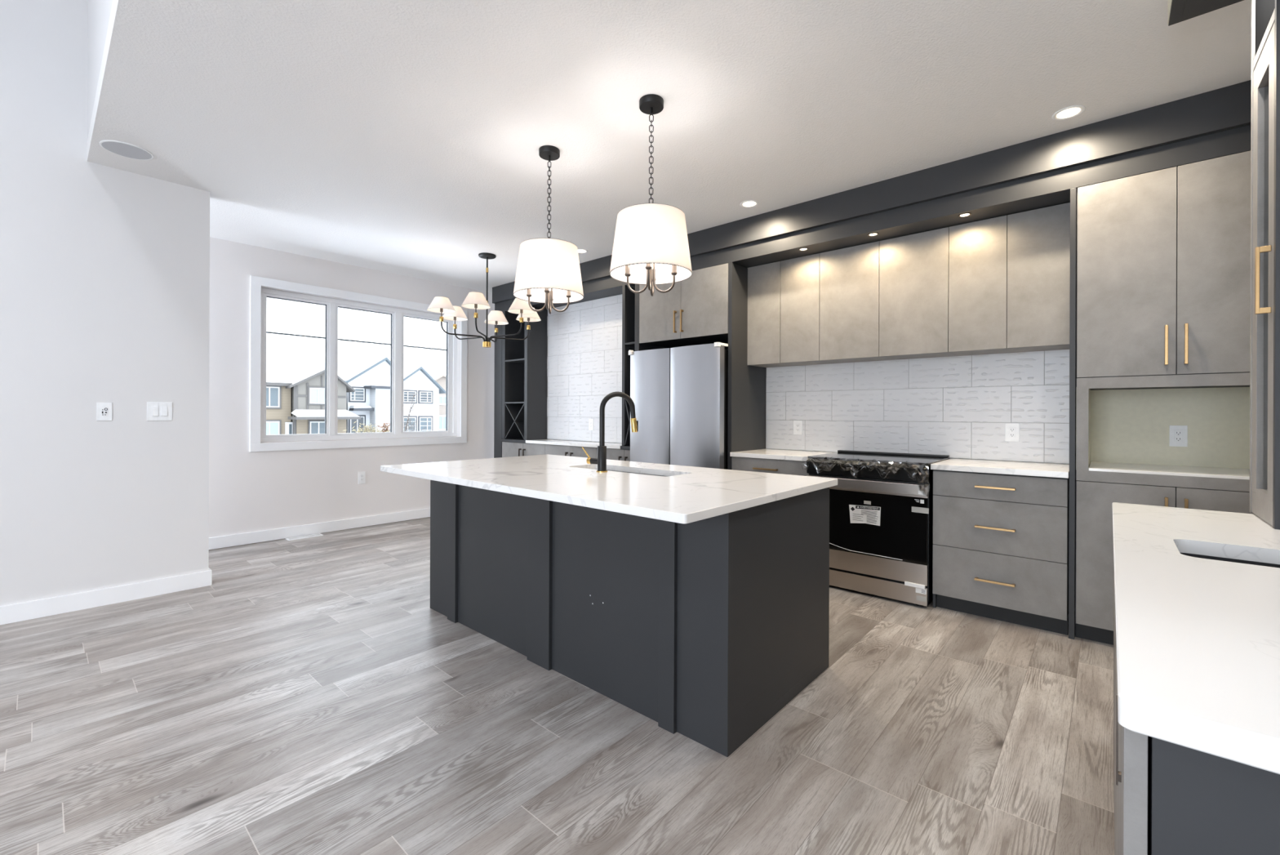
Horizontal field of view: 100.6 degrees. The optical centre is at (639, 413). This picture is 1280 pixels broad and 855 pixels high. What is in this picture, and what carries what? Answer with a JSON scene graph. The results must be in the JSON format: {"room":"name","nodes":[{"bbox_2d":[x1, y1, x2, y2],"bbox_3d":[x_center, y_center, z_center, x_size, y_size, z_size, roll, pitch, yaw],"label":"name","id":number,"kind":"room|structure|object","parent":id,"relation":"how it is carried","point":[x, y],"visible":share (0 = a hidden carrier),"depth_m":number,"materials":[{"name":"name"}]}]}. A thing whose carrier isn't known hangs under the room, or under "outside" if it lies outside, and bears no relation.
{"room":"kitchen","nodes":[
{"label":"kitchen","id":0,"kind":"room"},
{"bbox_2d":[87,0,112,138],"bbox_3d":[-1.338,-2.932,1.548,5.771,2.499,0.140,0,0,41],"label":"wall","id":1,"kind":"structure","parent":0,"point":[99,11],"depth_m":2.86,"materials":[{"name":"white paint"}]},
{"bbox_2d":[0,0,209,605],"bbox_3d":[-4.877,-1.495,1.778,0.130,5.400,5.400,0,0,41],"label":"wall","id":2,"kind":"structure","parent":0,"point":[104,270],"depth_m":3.29,"materials":[{"name":"white paint"}]},
{"bbox_2d":[97,402,112,420],"bbox_3d":[-3.388,-0.015,3.363,0.011,0.114,0.069,0,0,41],"label":"outlet","id":3,"kind":"object","parent":2,"relation":"attached to","point":[104,410],"visible":1,"depth_m":3.36,"materials":[{"name":"white plastic"}]},
{"bbox_2d":[0,568,212,625],"bbox_3d":[-4.848,1.152,1.821,0.162,0.106,5.316,0,0,41],"label":"baseboard","id":4,"kind":"structure","parent":2,"relation":"attached to","point":[20,611],"depth_m":3.34,"materials":[{"name":"white paint"}]},
{"bbox_2d":[146,401,172,420],"bbox_3d":[-3.215,-0.017,3.559,0.012,0.124,0.126,0,0,41],"label":"light switch","id":5,"kind":"object","parent":2,"relation":"attached to","point":[156,411],"visible":1,"depth_m":3.56,"materials":[{"name":"white plastic"}]},
{"bbox_2d":[208,236,494,546],"bbox_3d":[-3.906,-0.182,4.752,0.191,2.781,7.150,0,0,41],"label":"wall","id":6,"kind":"structure","parent":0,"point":[250,491],"depth_m":5.27,"materials":[{"name":"white paint"}]},
{"bbox_2d":[208,507,430,549],"bbox_3d":[-3.984,1.153,4.545,0.016,0.104,6.344,0,0,41],"label":"baseboard","id":7,"kind":"structure","parent":6,"relation":"attached to","point":[223,541],"depth_m":5.33,"materials":[{"name":"white paint"}]},
{"bbox_2d":[260,287,457,442],"bbox_3d":[-2.982,-0.464,5.859,0.070,1.480,2.059,0,0,41],"label":"window","id":8,"kind":"structure","parent":6,"relation":"attached to","point":[331,305],"depth_m":5.75,"materials":[{"name":"white paint"}]},
{"bbox_2d":[358,471,365,484],"bbox_3d":[-2.977,0.683,5.690,0.008,0.130,0.073,0,0,41],"label":"wall outlet","id":9,"kind":"object","parent":6,"relation":"attached to","point":[362,475],"visible":1,"depth_m":5.69,"materials":[{"name":"white plastic"}]},
{"bbox_2d":[360,474,363,480],"bbox_3d":[-2.975,0.683,5.688,0.003,0.068,0.033,0,0,41],"label":"socket","id":10,"kind":"object","parent":9,"relation":"attached to","point":[361,475],"depth_m":5.68,"materials":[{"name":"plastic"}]},
{"bbox_2d":[0,516,1114,854],"bbox_3d":[-1.989,1.276,1.719,6.950,0.120,9.150,0,0,41],"label":"floor","id":11,"kind":"structure","parent":0,"point":[311,698],"depth_m":2.00,"materials":[{"name":"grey wood"}]},
{"bbox_2d":[285,533,323,540],"bbox_3d":[-3.291,1.208,5.218,0.110,0.006,0.300,0,0,41],"label":"floor vent","id":12,"kind":"object","parent":11,"relation":"in","point":[318,534],"visible":1,"depth_m":5.21,"materials":[{"name":"white plastic"}]},
{"bbox_2d":[493,324,502,457],"bbox_3d":[-1.568,-0.016,6.754,0.160,2.467,0.552,0,0,41],"label":"end panel","id":13,"kind":"object","parent":11,"relation":"on","point":[498,344],"visible":0.06,"depth_m":6.54,"materials":[{"name":"black wood"}]},
{"bbox_2d":[500,438,545,457],"bbox_3d":[-1.290,0.762,6.317,0.839,0.912,0.336,0,0,41],"label":"base cabinet","id":14,"kind":"object","parent":11,"relation":"on","point":[509,449],"depth_m":6.24,"materials":[{"name":"wood"}]},
{"bbox_2d":[545,444,596,457],"bbox_3d":[-0.666,0.781,5.766,0.822,0.879,0.336,0,0,41],"label":"base cabinet","id":15,"kind":"object","parent":11,"relation":"on","point":[560,450],"visible":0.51,"depth_m":5.65,"materials":[{"name":"wood"}]},
{"bbox_2d":[596,445,630,461],"bbox_3d":[-0.153,0.767,5.312,0.543,0.912,0.336,0,0,41],"label":"base cabinet","id":16,"kind":"object","parent":11,"relation":"on","point":[611,453],"depth_m":5.17,"materials":[{"name":"wood"}]},
{"bbox_2d":[525,439,622,448],"bbox_3d":[-0.655,0.323,5.760,1.507,0.032,0.312,0,0,41],"label":"countertop","id":17,"kind":"structure","parent":16,"relation":"on","point":[566,442],"depth_m":5.68,"materials":[{"name":"stone"}]},
{"bbox_2d":[502,306,546,439],"bbox_3d":[-1.398,-0.472,6.440,0.508,1.553,0.300,0,0,41],"label":"wine rack cabinet","id":18,"kind":"object","parent":17,"relation":"on","point":[524,362],"visible":0.95,"depth_m":6.35,"materials":[{"name":"black wood"}]},
{"bbox_2d":[622,284,636,445],"bbox_3d":[-0.004,-0.467,5.209,0.191,1.553,0.300,0,0,41],"label":"tower","id":19,"kind":"object","parent":17,"relation":"on","point":[628,298],"visible":0.23,"depth_m":5.15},
{"bbox_2d":[430,468,829,756],"bbox_3d":[-0.205,0.781,2.950,2.176,0.883,0.932,0,0,41],"label":"base cabinet","id":20,"kind":"object","parent":11,"relation":"on","point":[705,629],"visible":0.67,"depth_m":2.26,"materials":[{"name":"grey wood"}]},
{"bbox_2d":[380,453,837,524],"bbox_3d":[-0.281,0.324,2.837,2.216,0.031,1.238,0,0,41],"label":"countertop","id":21,"kind":"structure","parent":20,"relation":"on","point":[687,494],"depth_m":2.37,"materials":[{"name":"stone"}]},
{"bbox_2d":[582,391,638,472],"bbox_3d":[-0.156,0.094,2.860,0.307,0.429,0.113,0,0,-9],"label":"faucet","id":22,"kind":"object","parent":21,"relation":"on","point":[601,460],"visible":1,"depth_m":2.82,"materials":[{"name":"black metal"}]},
{"bbox_2d":[636,284,666,351],"bbox_3d":[0.169,-0.010,5.241,0.026,2.467,0.580,0,0,41],"label":"end panel","id":23,"kind":"object","parent":11,"relation":"on","point":[639,346],"visible":0.02,"depth_m":5.03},
{"bbox_2d":[628,342,728,469],"bbox_3d":[0.485,0.299,4.831,0.982,1.772,0.695,0,0,41],"label":"refrigerator","id":24,"kind":"object","parent":11,"relation":"on","point":[679,395],"visible":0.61,"depth_m":4.49,"materials":[{"name":"silver metal"}]},
{"bbox_2d":[727,262,765,469],"bbox_3d":[0.927,-0.007,4.572,0.035,2.467,0.580,0,0,41],"label":"end panel","id":25,"kind":"object","parent":11,"relation":"on","point":[746,383],"visible":0.36,"depth_m":4.47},
{"bbox_2d":[731,456,808,475],"bbox_3d":[1.173,0.788,4.325,0.662,0.879,0.611,0,0,41],"label":"base cabinet","id":26,"kind":"object","parent":11,"relation":"on","point":[745,464],"visible":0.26,"depth_m":4.11,"materials":[{"name":"wood"}]},
{"bbox_2d":[729,448,832,461],"bbox_3d":[1.182,0.331,4.331,0.667,0.034,0.602,0,0,41],"label":"countertop","id":27,"kind":"structure","parent":26,"relation":"on","point":[777,454],"depth_m":4.20,"materials":[{"name":"stone"}]},
{"bbox_2d":[806,449,949,606],"bbox_3d":[1.686,0.761,3.801,0.837,0.937,0.677,0,0,41],"label":"range","id":28,"kind":"object","parent":11,"relation":"on","point":[881,504],"visible":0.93,"depth_m":3.54,"materials":[{"name":"black metal"}]},
{"bbox_2d":[850,505,879,523],"bbox_3d":[1.519,0.676,3.591,0.193,0.112,0.001,0,0,41],"label":"label","id":29,"kind":"object","parent":28,"relation":"attached to","point":[859,513],"depth_m":3.59,"materials":[{"name":"white paper"}]},
{"bbox_2d":[808,452,949,465],"bbox_3d":[1.712,0.316,3.823,0.790,0.015,0.600,0,0,41],"label":"cooktop","id":30,"kind":"object","parent":28,"relation":"in","point":[858,458],"depth_m":3.74,"materials":[{"name":"black glass"}]},
{"bbox_2d":[932,469,1069,635],"bbox_3d":[2.279,0.792,3.347,0.668,0.879,0.611,0,0,41],"label":"base cabinet","id":31,"kind":"object","parent":11,"relation":"on","point":[1001,541],"visible":0.99,"depth_m":3.12,"materials":[{"name":"wood"}]},
{"bbox_2d":[930,457,1069,478],"bbox_3d":[2.287,0.335,3.355,0.679,0.034,0.602,0,0,41],"label":"countertop","id":32,"kind":"structure","parent":31,"relation":"on","point":[1017,468],"depth_m":3.21,"materials":[{"name":"stone"}]},
{"bbox_2d":[1068,187,1076,639],"bbox_3d":[2.559,-0.001,3.128,0.026,2.467,0.582,0,0,41],"label":"end panel","id":33,"kind":"object","parent":11,"relation":"on","point":[1073,295],"visible":0.71,"depth_m":2.91,"materials":[{"name":"grey wood"}]},
{"bbox_2d":[1075,150,1254,644],"bbox_3d":[2.847,0.001,2.849,0.773,2.466,0.611,0,0,41],"label":"pantry cabinet","id":34,"kind":"object","parent":11,"relation":"on","point":[1163,256],"visible":0.75,"depth_m":2.76,"materials":[{"name":"wood"}]},
{"bbox_2d":[494,124,1250,315],"bbox_3d":[0.766,-1.301,4.718,6.347,0.118,0.580,0,0,41],"label":"trim","id":35,"kind":"structure","parent":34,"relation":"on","point":[1053,188],"depth_m":3.31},
{"bbox_2d":[798,247,808,250],"bbox_3d":[1.239,-1.246,4.030,0.072,0.005,0.072,0,0,41],"label":"recessed light","id":36,"kind":"object","parent":35,"relation":"attached to","point":[803,248],"visible":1,"depth_m":4.03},
{"bbox_2d":[867,232,879,236],"bbox_3d":[1.620,-1.245,3.694,0.072,0.005,0.072,0,0,41],"label":"recessed light","id":37,"kind":"object","parent":35,"relation":"attached to","point":[872,234],"visible":1,"depth_m":3.70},
{"bbox_2d":[958,212,971,217],"bbox_3d":[2.034,-1.244,3.329,0.072,0.005,0.072,0,0,41],"label":"recessed light","id":38,"kind":"object","parent":35,"relation":"attached to","point":[967,214],"visible":1,"depth_m":3.33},
{"bbox_2d":[1088,461,1249,479],"bbox_3d":[2.852,0.301,2.853,0.668,0.014,0.546,0,0,41],"label":"niche shelf","id":39,"kind":"object","parent":34,"relation":"attached to","point":[1153,469],"depth_m":2.81,"materials":[{"name":"stone"}]},
{"bbox_2d":[1168,425,1187,446],"bbox_3d":[3.064,0.126,3.025,0.073,0.120,0.008,0,0,41],"label":"wall outlet","id":40,"kind":"object","parent":34,"relation":"attached to","point":[1178,434],"visible":1,"depth_m":3.02,"materials":[{"name":"white plastic"}]},
{"bbox_2d":[1174,430,1182,441],"bbox_3d":[3.062,0.126,3.023,0.033,0.068,0.003,0,0,41],"label":"socket","id":41,"kind":"object","parent":40,"relation":"attached to","point":[1178,433],"depth_m":3.02,"materials":[{"name":"plastic"}]},
{"bbox_2d":[1113,573,1279,854],"bbox_3d":[1.360,0.789,1.024,0.672,0.879,1.715,0,0,41],"label":"base cabinet","id":42,"kind":"object","parent":11,"relation":"on","point":[1171,798],"visible":0.47,"depth_m":0.57,"materials":[{"name":"wood"}]},
{"bbox_2d":[1111,502,1279,773],"bbox_3d":[1.360,0.332,1.022,0.672,0.034,1.760,0,0,41],"label":"countertop","id":43,"kind":"structure","parent":42,"relation":"on","point":[1197,639],"depth_m":0.77,"materials":[{"name":"stone"}]},
{"bbox_2d":[1180,552,1279,568],"bbox_3d":[1.435,0.436,1.121,0.442,0.173,0.240,0,0,41],"label":"sink","id":44,"kind":"object","parent":43,"relation":"in","point":[1233,560],"visible":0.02,"depth_m":1.28,"materials":[{"name":"metal"}]},
{"bbox_2d":[1249,0,1279,528],"bbox_3d":[1.967,-0.562,1.484,0.359,1.757,0.334,0,0,41],"label":"hutch","id":45,"kind":"object","parent":43,"relation":"on","point":[1264,312],"visible":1,"depth_m":1.61,"materials":[{"name":"wood"}]},
{"bbox_2d":[87,0,1251,293],"bbox_3d":[-0.427,-1.619,3.550,7.050,0.120,4.353,0,0,41],"label":"ceiling","id":46,"kind":"structure","parent":0,"point":[402,137],"depth_m":2.62,"materials":[{"name":"white paint"}]},
{"bbox_2d":[99,139,154,159],"bbox_3d":[-3.051,-1.566,3.163,0.234,0.006,0.234,0,0,41],"label":"ceiling speaker","id":47,"kind":"object","parent":46,"relation":"attached to","point":[119,148],"visible":1,"depth_m":3.15,"materials":[{"name":"white plastic"}]},
{"bbox_2d":[426,252,541,347],"bbox_3d":[-1.507,-1.110,5.238,1.087,0.906,1.084,0,0,41],"label":"chandelier","id":48,"kind":"object","parent":46,"relation":"hanging from","point":[475,300],"visible":0.95,"depth_m":5.14,"materials":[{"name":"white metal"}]},
{"bbox_2d":[440,307,443,316],"bbox_3d":[-1.868,-0.956,5.003,0.026,0.085,0.026,0,0,41],"label":"socket","id":49,"kind":"object","parent":48,"relation":"attached to","point":[441,309],"depth_m":5.00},
{"bbox_2d":[474,303,477,312],"bbox_3d":[-1.484,-0.955,4.808,0.026,0.085,0.026,0,0,41],"label":"socket","id":50,"kind":"object","parent":48,"relation":"attached to","point":[475,304],"depth_m":4.80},
{"bbox_2d":[520,309,523,317],"bbox_3d":[-1.124,-0.953,5.043,0.026,0.085,0.026,0,0,41],"label":"socket","id":51,"kind":"object","parent":48,"relation":"attached to","point":[521,310],"depth_m":5.04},
{"bbox_2d":[513,145,583,314],"bbox_3d":[-0.538,-1.081,3.147,0.411,0.957,0.411,0,0,41],"label":"pendant light","id":52,"kind":"object","parent":46,"relation":"hanging from","point":[548,272],"visible":1,"depth_m":3.01,"materials":[{"name":"fabric"}]},
{"bbox_2d":[526,288,531,297],"bbox_3d":[-0.655,-0.723,3.139,0.030,0.063,0.031,0,0,41],"label":"socket","id":53,"kind":"object","parent":52,"relation":"attached to","point":[528,291],"depth_m":3.13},
{"bbox_2d":[544,288,549,293],"bbox_3d":[-0.531,-0.722,3.032,0.030,0.063,0.031,0,0,41],"label":"socket","id":54,"kind":"object","parent":52,"relation":"attached to","point":[546,290],"depth_m":3.02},
{"bbox_2d":[565,290,571,297],"bbox_3d":[-0.424,-0.722,3.156,0.030,0.063,0.031,0,0,41],"label":"socket","id":55,"kind":"object","parent":52,"relation":"attached to","point":[568,295],"depth_m":3.14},
{"bbox_2d":[577,248,587,253],"bbox_3d":[-0.565,-1.557,5.093,0.136,0.005,0.136,0,0,41],"label":"recessed light","id":56,"kind":"object","parent":46,"relation":"in","point":[580,251],"visible":0.7,"depth_m":5.09,"materials":[{"name":"white plastic"}]},
{"bbox_2d":[609,93,692,296],"bbox_3d":[0.055,-1.079,2.650,0.411,0.957,0.411,0,0,41],"label":"pendant light","id":57,"kind":"object","parent":46,"relation":"hanging from","point":[651,246],"visible":1,"depth_m":2.52,"materials":[{"name":"fabric"}]},
{"bbox_2d":[624,264,631,276],"bbox_3d":[-0.061,-0.720,2.664,0.030,0.063,0.031,0,0,41],"label":"socket","id":58,"kind":"object","parent":57,"relation":"attached to","point":[627,273],"depth_m":2.65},
{"bbox_2d":[644,263,651,269],"bbox_3d":[0.040,-0.720,2.535,0.030,0.063,0.031,0,0,41],"label":"socket","id":59,"kind":"object","parent":57,"relation":"attached to","point":[648,266],"depth_m":2.52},
{"bbox_2d":[671,264,677,275],"bbox_3d":[0.169,-0.720,2.636,0.030,0.063,0.031,0,0,41],"label":"socket","id":60,"kind":"object","parent":57,"relation":"attached to","point":[673,268],"depth_m":2.62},
{"bbox_2d":[739,200,758,208],"bbox_3d":[0.809,-1.552,3.936,0.136,0.005,0.136,0,0,41],"label":"recessed light","id":61,"kind":"object","parent":46,"relation":"in","point":[748,203],"visible":1,"depth_m":3.93,"materials":[{"name":"white plastic"}]},
{"bbox_2d":[1051,105,1085,120],"bbox_3d":[2.205,-1.547,2.736,0.136,0.005,0.136,0,0,41],"label":"recessed light","id":62,"kind":"object","parent":46,"relation":"in","point":[1070,112],"visible":1,"depth_m":2.73,"materials":[{"name":"white plastic"}]},
{"bbox_2d":[1167,0,1243,26],"bbox_3d":[1.448,-1.496,0.947,0.592,0.113,2.228,0,0,41],"label":"ceiling box","id":63,"kind":"object","parent":46,"relation":"attached to","point":[1178,11],"visible":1,"depth_m":1.89,"materials":[{"name":"paint"}]},
{"bbox_2d":[546,315,1223,464],"bbox_3d":[1.014,-0.163,5.037,6.850,2.781,0.208,0,0,41],"label":"wall","id":64,"kind":"structure","parent":0,"point":[547,316],"depth_m":4.79,"materials":[{"name":"white paint"}]},
{"bbox_2d":[639,262,728,347],"bbox_3d":[0.536,-0.952,4.893,0.974,0.577,0.611,0,0,41],"label":"upper cabinet","id":65,"kind":"object","parent":64,"relation":"attached to","point":[695,311],"visible":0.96,"depth_m":4.66,"materials":[{"name":"wood"}]},
{"bbox_2d":[746,253,833,367],"bbox_3d":[1.253,-0.830,4.453,0.650,0.833,0.330,0,0,41],"label":"upper cabinet","id":66,"kind":"object","parent":64,"relation":"attached to","point":[784,295],"visible":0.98,"depth_m":4.31,"materials":[{"name":"wood"}]},
{"bbox_2d":[492,80,1251,303],"bbox_3d":[0.802,-1.457,4.663,6.481,0.195,0.615,0,0,41],"label":"bulkhead","id":67,"kind":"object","parent":64,"relation":"attached to","point":[1227,108],"depth_m":3.11,"materials":[{"name":"black paint"}]},
{"bbox_2d":[819,226,958,363],"bbox_3d":[1.828,-0.828,3.945,0.879,0.833,0.330,0,0,41],"label":"upper cabinet","id":68,"kind":"object","parent":64,"relation":"attached to","point":[887,299],"visible":0.99,"depth_m":3.79,"materials":[{"name":"wood"}]},
{"bbox_2d":[765,349,1069,463],"bbox_3d":[1.942,-0.060,4.071,2.148,0.750,0.012,0,0,41],"label":"backsplash","id":69,"kind":"structure","parent":64,"relation":"attached to","point":[956,406],"depth_m":3.90,"materials":[{"name":"tile"}]},
{"bbox_2d":[793,420,802,434],"bbox_3d":[1.358,0.117,4.572,0.080,0.121,0.008,0,0,41],"label":"wall outlet","id":70,"kind":"object","parent":69,"relation":"attached to","point":[797,424],"visible":1,"depth_m":4.57,"materials":[{"name":"white plastic"}]},
{"bbox_2d":[795,423,799,431],"bbox_3d":[1.356,0.117,4.571,0.033,0.068,0.003,0,0,41],"label":"socket","id":71,"kind":"object","parent":70,"relation":"attached to","point":[797,425],"depth_m":4.57,"materials":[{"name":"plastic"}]},
{"bbox_2d":[1004,422,1019,441],"bbox_3d":[2.497,0.124,3.566,0.079,0.122,0.008,0,0,41],"label":"wall outlet","id":72,"kind":"object","parent":69,"relation":"attached to","point":[1011,429],"visible":1,"depth_m":3.56,"materials":[{"name":"white plastic"}]},
{"bbox_2d":[1008,426,1015,437],"bbox_3d":[2.496,0.124,3.564,0.033,0.068,0.003,0,0,41],"label":"socket","id":73,"kind":"object","parent":72,"relation":"attached to","point":[1011,429],"depth_m":3.56,"materials":[{"name":"plastic"}]},
{"bbox_2d":[948,202,1070,355],"bbox_3d":[2.396,-0.826,3.443,0.634,0.833,0.330,0,0,41],"label":"upper cabinet","id":74,"kind":"object","parent":64,"relation":"attached to","point":[1009,275],"visible":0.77,"depth_m":3.31,"materials":[{"name":"wood"}]},
{"bbox_3d":[-0.449,-0.476,5.991,1.512,1.556,0.276,0,0,41],"label":"wall niche","id":75,"kind":"object","parent":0,"visible":0},
{"bbox_2d":[546,293,622,443],"bbox_3d":[-0.545,-0.475,5.881,1.511,1.560,0.012,0,0,41],"label":"backsplash","id":76,"kind":"structure","parent":75,"relation":"attached to","point":[584,348],"depth_m":5.94,"materials":[{"name":"tile"}]},
{"bbox_2d":[588,418,593,430],"bbox_3d":[-0.540,0.118,5.862,0.072,0.125,0.008,0,0,41],"label":"wall outlet","id":77,"kind":"object","parent":76,"relation":"attached to","point":[590,420],"visible":1,"depth_m":5.86,"materials":[{"name":"white plastic"}]},
{"label":"outside","id":78,"kind":"structure","parent":0,"visible":0},
{"bbox_3d":[-30.826,2.707,60.578,113.600,0.200,130.000,0,0,41],"label":"ground","id":79,"kind":"structure","parent":78,"visible":0},
{"bbox_2d":[266,340,360,435],"bbox_3d":[-26.012,-1.175,34.290,11.600,7.600,10.950,0,0,41],"label":"house","id":80,"kind":"structure","parent":79,"relation":"on","point":[295,372],"depth_m":33.66,"materials":[{"name":"beige"}]},
{"bbox_2d":[337,354,390,432],"bbox_3d":[-22.276,-0.871,41.202,10.050,7.020,4.040,0,0,41],"label":"house","id":81,"kind":"structure","parent":79,"relation":"on","point":[370,377],"depth_m":38.29,"materials":[{"name":"white"}]},
{"bbox_2d":[348,405,374,410],"bbox_3d":[-19.780,-0.402,37.875,0.800,0.360,1.520,0,0,41],"label":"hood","id":82,"kind":"object","parent":81,"relation":"attached to","point":[350,407],"depth_m":37.56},
{"bbox_2d":[342,419,390,432],"bbox_3d":[-10.703,1.458,21.163,1.123,2.467,1.780,0,0,41],"label":"bush","id":83,"kind":"object","parent":79,"relation":"on","point":[366,428],"visible":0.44,"depth_m":21.15,"materials":[{"name":"green plant"}]},
{"bbox_2d":[403,387,426,431],"bbox_3d":[-9.642,0.757,22.305,0.674,3.863,1.392,0,0,41],"label":"bare tree","id":84,"kind":"object","parent":79,"relation":"on","point":[413,405],"visible":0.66,"depth_m":22.30,"materials":[{"name":"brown plant"}]},
{"bbox_2d":[403,364,445,431],"bbox_3d":[-21.086,-0.686,46.062,9.400,6.660,4.000,0,0,41],"label":"house","id":85,"kind":"structure","parent":79,"relation":"on","point":[415,377],"depth_m":43.25,"materials":[{"name":"white"}]},
{"bbox_2d":[430,372,445,430],"bbox_3d":[-20.530,-0.574,52.809,9.300,6.440,4.970,0,0,41],"label":"house","id":86,"kind":"structure","parent":79,"relation":"on","point":[440,378],"depth_m":48.85,"materials":[{"name":"beige"}]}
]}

